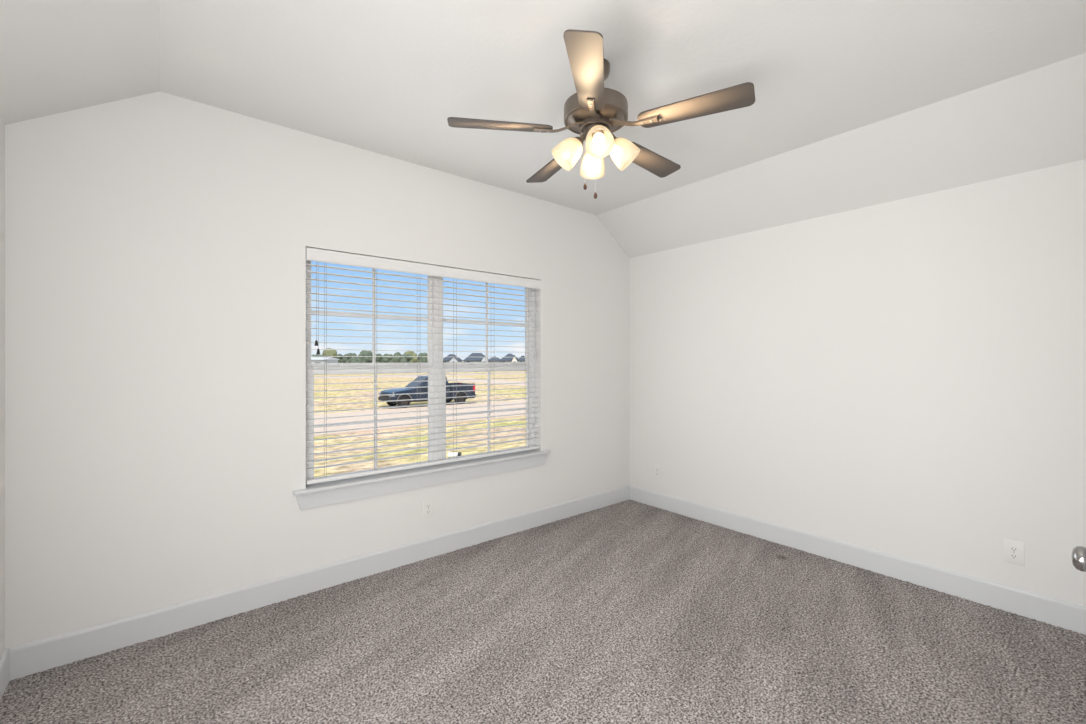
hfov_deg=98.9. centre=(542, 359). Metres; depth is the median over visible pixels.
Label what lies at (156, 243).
wall
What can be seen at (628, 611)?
floor
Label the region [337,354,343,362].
tree
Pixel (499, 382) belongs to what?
street
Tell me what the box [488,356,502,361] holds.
house
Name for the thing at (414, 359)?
tree
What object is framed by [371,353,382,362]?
tree
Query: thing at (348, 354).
tree
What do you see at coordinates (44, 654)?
baseboard
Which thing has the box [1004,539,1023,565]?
wall outlet
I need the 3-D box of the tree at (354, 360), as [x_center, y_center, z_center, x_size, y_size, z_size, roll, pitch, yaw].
[-68.749,0.643,170.000,5.359,4.862,4.965,0,0,36]
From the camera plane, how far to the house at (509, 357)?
195.79 m
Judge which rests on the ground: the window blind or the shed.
the shed
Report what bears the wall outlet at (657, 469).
attached to the wall at (904, 378)
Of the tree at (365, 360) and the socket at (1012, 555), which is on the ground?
the tree at (365, 360)
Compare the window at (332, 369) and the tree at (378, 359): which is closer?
the window at (332, 369)
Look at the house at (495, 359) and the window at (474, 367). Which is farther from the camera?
the house at (495, 359)
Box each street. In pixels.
[314,372,525,378]
[314,400,525,436]
[402,376,525,385]
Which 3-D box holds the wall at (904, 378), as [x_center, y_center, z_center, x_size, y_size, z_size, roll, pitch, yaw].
[1.947,0.235,3.551,0.170,2.544,3.493,0,0,-40]
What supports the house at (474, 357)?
on the ground
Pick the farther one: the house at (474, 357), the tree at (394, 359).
the house at (474, 357)
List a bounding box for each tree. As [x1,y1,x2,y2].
[322,348,337,358]
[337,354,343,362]
[344,353,355,359]
[348,355,361,363]
[358,353,369,363]
[360,350,371,363]
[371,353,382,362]
[383,354,392,361]
[389,352,407,362]
[402,354,412,362]
[404,351,418,362]
[417,353,426,362]
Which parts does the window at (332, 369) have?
sash, sash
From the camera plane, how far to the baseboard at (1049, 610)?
3.00 m
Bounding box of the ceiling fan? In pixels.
[447,29,754,198]
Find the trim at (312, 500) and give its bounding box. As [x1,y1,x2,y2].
[296,454,546,509]
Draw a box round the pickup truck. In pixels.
[378,376,475,407]
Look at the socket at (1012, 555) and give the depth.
2.59 m
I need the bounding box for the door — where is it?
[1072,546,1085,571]
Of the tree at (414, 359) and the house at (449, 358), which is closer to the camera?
the tree at (414, 359)
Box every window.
[306,260,437,484]
[438,277,534,463]
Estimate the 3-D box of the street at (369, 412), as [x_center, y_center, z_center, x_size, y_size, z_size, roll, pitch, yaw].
[16.919,2.907,42.361,200.000,0.400,7.150,0,0,-39]
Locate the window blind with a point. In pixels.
(312, 254)
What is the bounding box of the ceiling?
[0,0,1085,257]
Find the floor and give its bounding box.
[0,500,1085,723]
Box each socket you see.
[1010,546,1017,551]
[1010,553,1017,558]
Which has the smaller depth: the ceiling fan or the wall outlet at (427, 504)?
the ceiling fan
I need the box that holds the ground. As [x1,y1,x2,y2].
[314,371,525,477]
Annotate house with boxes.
[443,354,462,361]
[463,353,485,361]
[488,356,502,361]
[501,354,521,361]
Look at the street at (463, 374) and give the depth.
82.98 m
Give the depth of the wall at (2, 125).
2.01 m
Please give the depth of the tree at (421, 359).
168.46 m
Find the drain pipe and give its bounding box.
[448,452,460,456]
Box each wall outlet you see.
[423,499,432,518]
[654,464,660,478]
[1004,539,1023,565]
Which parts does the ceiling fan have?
fan blade, fan blade, lamp shade, fan blade, lamp shade, pull chain, light bulb, lamp shade, lamp shade, fan blade, fan blade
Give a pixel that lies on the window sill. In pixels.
(343, 483)
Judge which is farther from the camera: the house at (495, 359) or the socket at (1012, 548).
the house at (495, 359)
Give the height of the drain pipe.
0.116 m
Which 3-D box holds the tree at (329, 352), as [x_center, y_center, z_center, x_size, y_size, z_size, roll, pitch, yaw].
[-77.700,-0.699,169.433,5.835,7.324,7.234,0,0,-39]
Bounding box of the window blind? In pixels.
[306,247,540,484]
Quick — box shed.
[311,357,339,362]
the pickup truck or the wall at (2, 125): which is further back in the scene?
the pickup truck
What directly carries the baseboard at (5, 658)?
attached to the wall at (2, 125)
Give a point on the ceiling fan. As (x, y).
(595, 111)
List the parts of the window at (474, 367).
sash, sash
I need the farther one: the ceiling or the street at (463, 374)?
the street at (463, 374)
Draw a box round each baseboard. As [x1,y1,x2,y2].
[0,648,9,699]
[10,485,629,680]
[629,485,1085,634]
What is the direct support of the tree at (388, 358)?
on the ground
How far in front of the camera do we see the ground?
17.53 m
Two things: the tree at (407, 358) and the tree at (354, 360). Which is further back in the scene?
the tree at (407, 358)
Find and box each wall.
[0,118,4,657]
[5,91,629,648]
[630,159,1085,605]
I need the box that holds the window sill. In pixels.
[293,449,550,495]
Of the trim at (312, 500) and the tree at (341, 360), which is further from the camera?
the tree at (341, 360)

